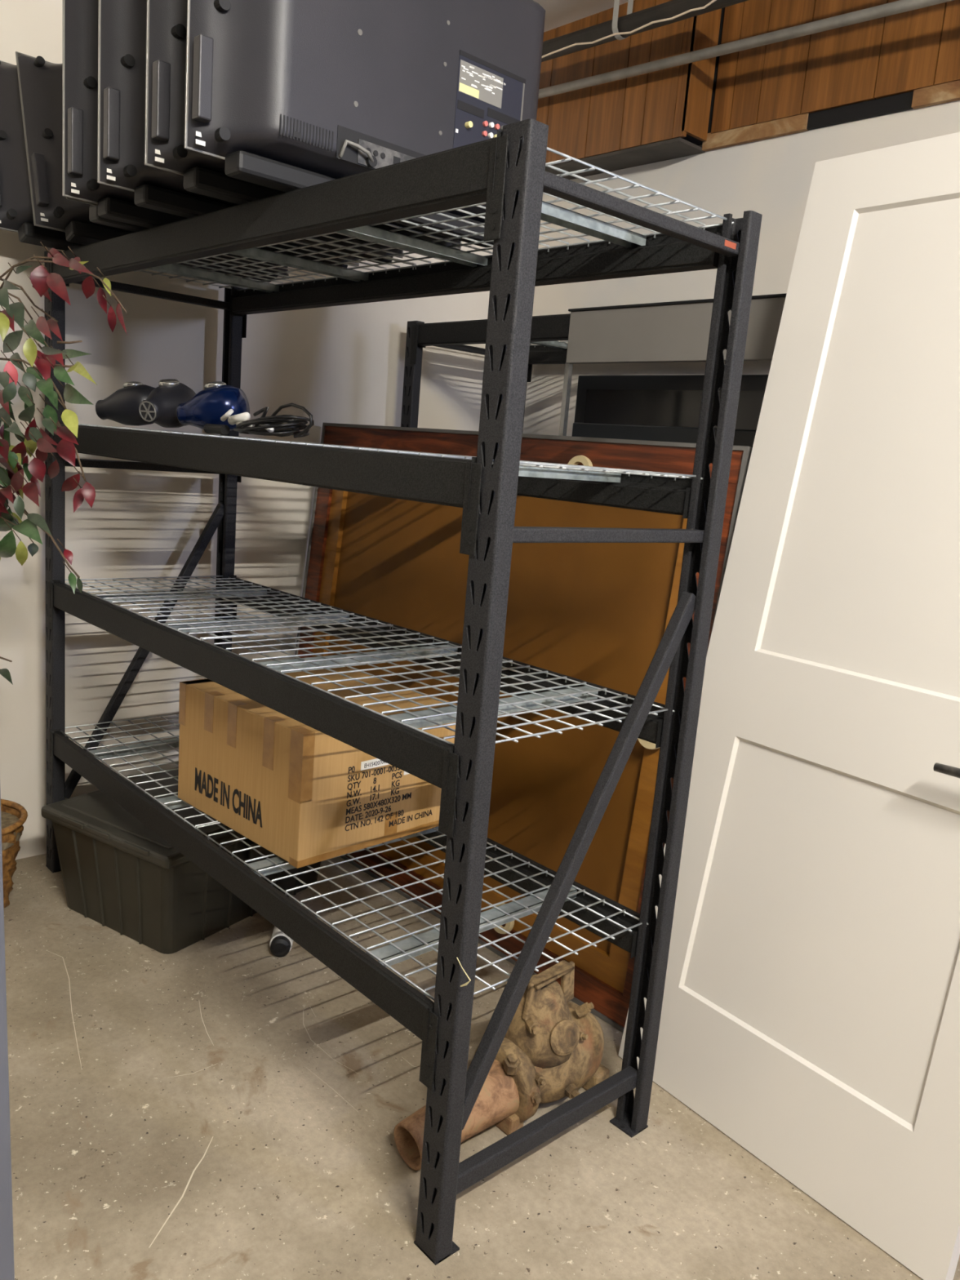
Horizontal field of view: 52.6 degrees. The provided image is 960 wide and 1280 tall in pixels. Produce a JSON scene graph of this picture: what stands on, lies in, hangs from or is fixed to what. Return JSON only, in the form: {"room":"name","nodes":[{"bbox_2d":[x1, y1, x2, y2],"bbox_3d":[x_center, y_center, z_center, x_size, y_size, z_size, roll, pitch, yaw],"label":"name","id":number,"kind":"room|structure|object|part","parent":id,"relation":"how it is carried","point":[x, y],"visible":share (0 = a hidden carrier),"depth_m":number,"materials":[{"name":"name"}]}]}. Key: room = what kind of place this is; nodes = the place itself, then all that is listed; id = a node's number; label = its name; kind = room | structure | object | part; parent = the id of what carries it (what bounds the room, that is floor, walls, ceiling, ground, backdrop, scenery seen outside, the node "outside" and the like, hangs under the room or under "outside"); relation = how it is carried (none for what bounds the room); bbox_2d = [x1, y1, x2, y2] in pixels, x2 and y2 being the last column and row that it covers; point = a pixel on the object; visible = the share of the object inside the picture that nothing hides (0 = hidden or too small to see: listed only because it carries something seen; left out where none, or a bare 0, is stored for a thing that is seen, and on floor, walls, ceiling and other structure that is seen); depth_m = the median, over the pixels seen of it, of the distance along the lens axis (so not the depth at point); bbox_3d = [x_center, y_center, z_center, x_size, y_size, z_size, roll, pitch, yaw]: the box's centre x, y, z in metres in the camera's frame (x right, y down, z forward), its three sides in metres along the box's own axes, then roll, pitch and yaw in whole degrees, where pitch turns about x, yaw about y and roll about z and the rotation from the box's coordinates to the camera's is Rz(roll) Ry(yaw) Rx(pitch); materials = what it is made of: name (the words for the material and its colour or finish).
{"room":"storage room","nodes":[
{"label":"storage room","id":0,"kind":"room"},
{"bbox_2d":[0,0,493,859],"bbox_3d":[-1.974,-0.713,2.377,5.550,2.990,0.100,-5,15,-42],"label":"wall","id":1,"kind":"structure","parent":0,"point":[343,364],"depth_m":3.23,"materials":[{"name":"beige paint"}]},
{"bbox_2d":[4,853,959,1279],"bbox_3d":[-0.235,1.318,0.745,5.650,0.101,5.550,-5,15,-42],"label":"floor","id":2,"kind":"structure","parent":0,"point":[221,1106],"depth_m":1.98,"materials":[{"name":"concrete"}]},
{"bbox_2d":[0,791,14,1279],"bbox_3d":[-0.538,0.567,0.939,0.035,1.250,0.514,-5,15,-42],"label":"panel","id":3,"kind":"object","parent":2,"relation":"on","point":[6,1238],"visible":1,"depth_m":0.75,"materials":[{"name":"blue paint"}]},
{"bbox_2d":[0,241,127,907],"bbox_3d":[-1.253,-0.055,2.382,0.543,1.815,1.087,-5,15,-42],"label":"potted tree","id":4,"kind":"object","parent":2,"relation":"on","point":[13,815],"visible":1,"depth_m":2.33,"materials":[{"name":"green plant"}]},
{"bbox_2d":[0,799,27,907],"bbox_3d":[-1.469,0.637,2.777,0.322,0.279,0.322,-5,15,-42],"label":"basket","id":5,"kind":"object","parent":4,"relation":"attached to","point":[13,815],"depth_m":2.78,"materials":[{"name":"wicker"}]},
{"bbox_2d":[41,767,320,954],"bbox_3d":[-0.852,0.622,2.981,0.549,0.330,0.733,11,13,31],"label":"storage tote","id":6,"kind":"object","parent":2,"relation":"on","point":[117,873],"visible":0.57,"depth_m":2.70,"materials":[{"name":"grey plastic"}]},
{"bbox_3d":[-0.850,0.497,2.952,0.542,0.037,0.710,11,13,31],"label":"lid","id":7,"kind":"part","parent":6,"relation":"part of","materials":[{"name":"plastic"}]},
{"bbox_3d":[-0.848,0.479,2.948,0.462,0.013,0.630,11,13,31],"label":"lid panel","id":8,"kind":"part","parent":6,"relation":"part of","materials":[{"name":"plastic"}]},
{"bbox_2d":[52,821,320,954],"bbox_3d":[-0.862,0.645,2.980,0.528,0.285,0.696,11,13,31],"label":"tub","id":9,"kind":"object","parent":6,"relation":"attached to","point":[166,907],"depth_m":2.69,"materials":[{"name":"grey plastic"}]},
{"bbox_3d":[-0.627,0.608,2.827,0.017,0.072,0.120,11,13,31],"label":"handle","id":10,"kind":"part","parent":6,"relation":"part of","materials":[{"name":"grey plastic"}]},
{"bbox_2d":[269,925,293,956],"bbox_3d":[-0.555,0.827,2.752,0.062,0.062,0.195,4,11,-5],"label":"canister","id":11,"kind":"object","parent":2,"relation":"on","point":[280,944],"visible":0.59,"depth_m":2.66,"materials":[{"name":"white"}]},
{"bbox_2d":[44,118,762,1265],"bbox_3d":[-0.438,-0.023,2.433,0.611,1.865,1.956,-5,15,-42],"label":"storage rack","id":12,"kind":"object","parent":2,"relation":"on","point":[506,173],"visible":0.84,"depth_m":1.90,"materials":[{"name":"black metal"}]},
{"bbox_3d":[-1.279,-0.186,2.924,0.040,1.865,0.061,-5,15,-42],"label":"post","id":13,"kind":"part","parent":12,"relation":"part of","materials":[{"name":"black metal"}]},
{"bbox_2d":[0,60,243,277],"bbox_3d":[-1.021,-1.337,2.807,0.760,0.476,0.220,-5,15,-42],"label":"television","id":14,"kind":"object","parent":12,"relation":"on","point":[16,215],"visible":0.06,"depth_m":2.59,"materials":[{"name":"grey plastic"}]},
{"bbox_2d":[95,381,155,426],"bbox_3d":[-0.977,-0.659,2.707,0.195,0.120,0.110,8,11,16],"label":"handheld device","id":15,"kind":"object","parent":12,"relation":"on","point":[122,406],"visible":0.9,"depth_m":2.67,"materials":[{"name":"black plastic"}]},
{"bbox_2d":[15,51,288,282],"bbox_3d":[-0.876,-1.312,2.755,0.760,0.469,0.238,-5,15,-42],"label":"television","id":16,"kind":"object","parent":12,"relation":"on","point":[40,80],"visible":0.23,"depth_m":2.54,"materials":[{"name":"grey plastic"}]},
{"bbox_2d":[138,378,195,427],"bbox_3d":[-0.814,-0.618,2.532,0.116,0.127,0.168,8,11,19],"label":"handheld device","id":17,"kind":"object","parent":12,"relation":"on","point":[160,406],"visible":0.91,"depth_m":2.49,"materials":[{"name":"black plastic"}]},
{"bbox_2d":[138,400,155,422],"bbox_3d":[-0.844,-0.580,2.466,0.053,0.051,0.014,9,11,19],"label":"vent grille","id":18,"kind":"object","parent":17,"relation":"attached to","point":[147,409],"depth_m":2.47,"materials":[{"name":"grey"}]},
{"bbox_2d":[62,0,359,267],"bbox_3d":[-0.580,-1.236,2.348,0.800,0.528,0.119,-5,15,-42],"label":"television","id":19,"kind":"object","parent":12,"relation":"on","point":[79,17],"visible":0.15,"depth_m":2.13,"materials":[{"name":"grey plastic"}]},
{"bbox_2d":[66,196,359,266],"bbox_3d":[-0.651,-1.260,2.446,0.800,0.528,0.119,-5,15,-42],"label":"stand","id":20,"kind":"object","parent":12,"relation":"on","point":[94,217],"visible":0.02,"depth_m":2.27,"materials":[{"name":"grey plastic"}]},
{"bbox_2d":[176,381,249,431],"bbox_3d":[-0.667,-0.582,2.419,0.177,0.123,0.112,7,11,13],"label":"handheld device","id":21,"kind":"object","parent":12,"relation":"on","point":[212,402],"visible":0.94,"depth_m":2.38,"materials":[{"name":"blue plastic"}]},
{"bbox_3d":[-0.866,-0.224,3.300,0.040,1.865,0.061,-5,15,-42],"label":"post","id":22,"kind":"part","parent":12,"relation":"part of","materials":[{"name":"black metal"}]},
{"bbox_2d":[97,0,403,263],"bbox_3d":[-0.446,-1.197,2.204,0.800,0.528,0.119,-5,15,-42],"label":"television","id":23,"kind":"object","parent":12,"relation":"on","point":[122,24],"visible":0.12,"depth_m":2.00,"materials":[{"name":"grey plastic"}]},
{"bbox_2d":[204,402,314,438],"bbox_3d":[-0.490,-0.508,2.248,0.145,0.081,0.432,-5,15,-42],"label":"cable bundle","id":24,"kind":"object","parent":12,"relation":"on","point":[273,425],"visible":1,"depth_m":2.18,"materials":[{"name":"black rubber"}]},
{"bbox_2d":[144,0,461,249],"bbox_3d":[-0.290,-1.153,2.038,0.800,0.528,0.119,-5,15,-42],"label":"television","id":25,"kind":"object","parent":12,"relation":"on","point":[205,175],"visible":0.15,"depth_m":1.83,"materials":[{"name":"grey plastic"}]},
{"bbox_2d":[177,666,457,868],"bbox_3d":[-0.412,0.286,2.474,0.528,0.309,0.488,15,15,42],"label":"cardboard box","id":26,"kind":"object","parent":12,"relation":"on","point":[304,795],"visible":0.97,"depth_m":2.27,"materials":[{"name":"brown cardboard"}]},
{"bbox_2d":[184,0,545,247],"bbox_3d":[-0.167,-1.116,1.899,0.800,0.528,0.141,-5,15,-42],"label":"television","id":27,"kind":"object","parent":12,"relation":"on","point":[292,95],"visible":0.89,"depth_m":1.80,"materials":[{"name":"grey plastic"}]},
{"bbox_2d":[373,150,377,156],"bbox_3d":[-0.198,-0.925,1.847,0.011,0.011,0.002,-5,15,-42],"label":"socket","id":28,"kind":"object","parent":27,"relation":"attached to","point":[375,152],"depth_m":1.85,"materials":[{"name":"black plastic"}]},
{"bbox_2d":[380,152,385,159],"bbox_3d":[-0.186,-0.927,1.858,0.011,0.011,0.002,-5,15,-42],"label":"socket","id":29,"kind":"object","parent":27,"relation":"attached to","point":[382,154],"depth_m":1.86,"materials":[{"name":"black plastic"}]},
{"bbox_3d":[-0.166,-0.924,1.880,0.170,0.042,0.003,-5,15,-42],"label":"connector plate","id":30,"kind":"part","parent":27,"relation":"part of","materials":[{"name":"metal"}]},
{"bbox_2d":[393,155,400,164],"bbox_3d":[-0.161,-0.928,1.881,0.016,0.014,0.001,-5,15,-42],"label":"socket","id":31,"kind":"object","parent":27,"relation":"attached to","point":[397,159],"depth_m":1.88,"materials":[{"name":"black plastic"}]},
{"bbox_3d":[-0.078,1.088,1.744,0.056,0.004,0.061,-5,15,-42],"label":"foot plate","id":32,"kind":"part","parent":12,"relation":"part of","materials":[{"name":"black metal"}]},
{"bbox_2d":[456,957,471,986],"bbox_3d":[-0.028,0.547,1.587,0.005,0.044,0.039,-5,15,-42],"label":"twine","id":33,"kind":"object","parent":12,"relation":"attached to","point":[468,982],"visible":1,"depth_m":1.58,"materials":[{"name":"beige fabric"}]},
{"bbox_3d":[-0.009,0.177,1.565,0.040,1.865,0.061,-5,15,-42],"label":"post","id":34,"kind":"part","parent":12,"relation":"part of","materials":[{"name":"black metal"}]},
{"bbox_3d":[0.323,1.051,2.109,0.056,0.004,0.061,-5,15,-42],"label":"foot plate","id":35,"kind":"part","parent":12,"relation":"part of","materials":[{"name":"black metal"}]},
{"bbox_3d":[0.404,0.139,1.941,0.040,1.865,0.061,-5,15,-42],"label":"post","id":36,"kind":"part","parent":12,"relation":"part of","materials":[{"name":"black metal"}]},
{"bbox_2d":[393,960,609,1170],"bbox_3d":[0.068,0.873,2.068,0.546,0.328,0.218,-5,15,-42],"label":"sculpture","id":37,"kind":"object","parent":2,"relation":"on","point":[552,1047],"visible":0.86,"depth_m":2.05,"materials":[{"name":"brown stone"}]},
{"bbox_3d":[0.151,0.755,2.095,0.153,0.095,0.034,-5,15,-42],"label":"lifting handle","id":38,"kind":"part","parent":37,"relation":"part of","materials":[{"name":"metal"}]},
{"bbox_3d":[0.179,0.844,2.064,0.074,0.073,0.029,-1,12,-27],"label":"plate","id":39,"kind":"part","parent":37,"relation":"part of","materials":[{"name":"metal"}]},
{"bbox_2d":[294,422,752,1032],"bbox_3d":[-0.060,0.113,2.959,0.190,1.472,1.752,-5,15,-42],"label":"framed board","id":40,"kind":"object","parent":2,"relation":"on","point":[600,614],"visible":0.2,"depth_m":2.70,"materials":[{"name":"brown wood"}]},
{"bbox_2d":[400,313,772,431],"bbox_3d":[0.528,-0.109,3.298,0.611,1.865,1.956,-5,15,-42],"label":"storage rack","id":41,"kind":"object","parent":2,"relation":"on","point":[546,330],"visible":0.05,"depth_m":3.59,"materials":[{"name":"black metal"}]},
{"bbox_3d":[-0.313,-0.272,3.790,0.040,1.865,0.061,-5,15,-42],"label":"post","id":42,"kind":"part","parent":41,"relation":"part of","materials":[{"name":"black metal"}]},
{"bbox_3d":[0.100,-0.310,4.166,0.040,1.865,0.061,-5,15,-42],"label":"post","id":43,"kind":"part","parent":41,"relation":"part of","materials":[{"name":"grey metal"}]},
{"bbox_2d":[571,422,756,447],"bbox_3d":[0.634,-0.314,2.829,0.052,0.592,1.020,-5,15,-42],"label":"shelf","id":44,"kind":"object","parent":41,"relation":"on","point":[746,437],"visible":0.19,"depth_m":2.90,"materials":[{"name":"black"}]},
{"bbox_2d":[573,374,768,430],"bbox_3d":[0.671,-0.400,2.881,0.052,0.748,1.078,-5,15,-42],"label":"screen","id":45,"kind":"object","parent":41,"relation":"on","point":[651,400],"visible":0.19,"depth_m":2.96,"materials":[{"name":"black"}]},
{"bbox_2d":[558,293,786,435],"bbox_3d":[0.496,0.023,2.677,0.220,1.833,0.932,-5,15,-42],"label":"cabinet","id":46,"kind":"object","parent":2,"relation":"on","point":[672,331],"visible":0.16,"depth_m":2.60,"materials":[{"name":"grey plastic"}]},
{"bbox_3d":[0.195,0.003,2.999,0.016,1.664,0.016,-5,15,-42],"label":"post","id":47,"kind":"part","parent":46,"relation":"part of","materials":[{"name":"silver metal"}]},
{"bbox_3d":[0.559,-0.797,2.518,0.020,0.145,0.880,-5,15,-42],"label":"header panel","id":48,"kind":"part","parent":46,"relation":"part of","materials":[{"name":"grey metal"}]},
{"bbox_2d":[617,132,959,1279],"bbox_3d":[0.796,0.056,1.948,0.338,2.093,0.805,-4,14,-38],"label":"door","id":49,"kind":"structure","parent":2,"relation":"on","point":[810,1015],"depth_m":1.99,"materials":[{"name":"white paint"}]},
{"bbox_3d":[0.886,0.242,1.716,0.060,0.023,0.145,7,7,-39],"label":"lever","id":50,"kind":"part","parent":49,"relation":"part of","materials":[{"name":"metal"}]},
{"bbox_2d":[533,0,635,31],"bbox_3d":[0.012,-1.707,0.168,5.650,0.100,5.550,-5,15,-42],"label":"ceiling","id":51,"kind":"structure","parent":0,"point":[558,13],"depth_m":3.48,"materials":[{"name":"beige paint"}]},
{"bbox_2d":[612,0,633,39],"bbox_3d":[0.472,-2.088,3.191,0.068,0.206,0.022,-5,15,-42],"label":"strap","id":52,"kind":"object","parent":51,"relation":"hanging from","point":[616,2],"visible":0.73,"depth_m":3.19,"materials":[{"name":"grey fabric"}]},
{"bbox_2d":[541,0,748,62],"bbox_3d":[1.726,-1.623,1.860,0.060,0.164,5.249,-5,15,-42],"label":"ceiling pipe","id":53,"kind":"object","parent":52,"relation":"hanging from","point":[628,23],"visible":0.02,"depth_m":3.14,"materials":[{"name":"grey metal"}]},
{"bbox_2d":[541,0,716,58],"bbox_3d":[0.837,-1.931,2.754,0.036,0.161,2.640,-5,15,-42],"label":"cable","id":54,"kind":"object","parent":53,"relation":"hanging from","point":[713,1],"visible":0.87,"depth_m":3.11,"materials":[{"name":"beige plastic"}]},
{"bbox_2d":[522,100,959,436],"bbox_3d":[1.936,-0.382,2.320,0.100,2.990,5.550,-5,15,-42],"label":"wall","id":55,"kind":"structure","parent":0,"point":[771,178],"depth_m":3.36,"materials":[{"name":"paint"}]},
{"bbox_2d":[545,137,705,179],"bbox_3d":[0.431,-1.782,3.648,0.148,0.011,0.890,-5,15,-42],"label":"trim","id":56,"kind":"structure","parent":55,"relation":"attached to","point":[676,148],"depth_m":3.50,"materials":[{"name":"black metal"}]},
{"bbox_2d":[536,0,959,165],"bbox_3d":[1.941,-1.600,1.999,0.140,0.485,5.346,-5,15,-42],"label":"wood paneling","id":57,"kind":"structure","parent":55,"relation":"attached to","point":[910,51],"depth_m":3.22,"materials":[{"name":"brown wood"}]},
{"bbox_2d":[537,0,954,98],"bbox_3d":[1.805,-1.512,1.963,0.030,0.222,5.249,-5,15,-42],"label":"conduit","id":58,"kind":"object","parent":57,"relation":"attached to","point":[900,6],"visible":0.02,"depth_m":2.98,"materials":[{"name":"metal"}]},
{"bbox_2d":[682,7,913,145],"bbox_3d":[1.949,-1.596,2.007,0.138,0.494,5.350,-5,15,-42],"label":"trim","id":59,"kind":"structure","parent":55,"relation":"attached to","point":[901,102],"depth_m":2.99,"materials":[{"name":"black"}]},
{"bbox_2d":[702,80,959,151],"bbox_3d":[2.272,-1.297,1.769,0.020,0.051,4.460,-5,15,-42],"label":"wood board","id":60,"kind":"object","parent":55,"relation":"attached to","point":[947,92],"depth_m":3.14,"materials":[{"name":"brown wood"}]}
]}

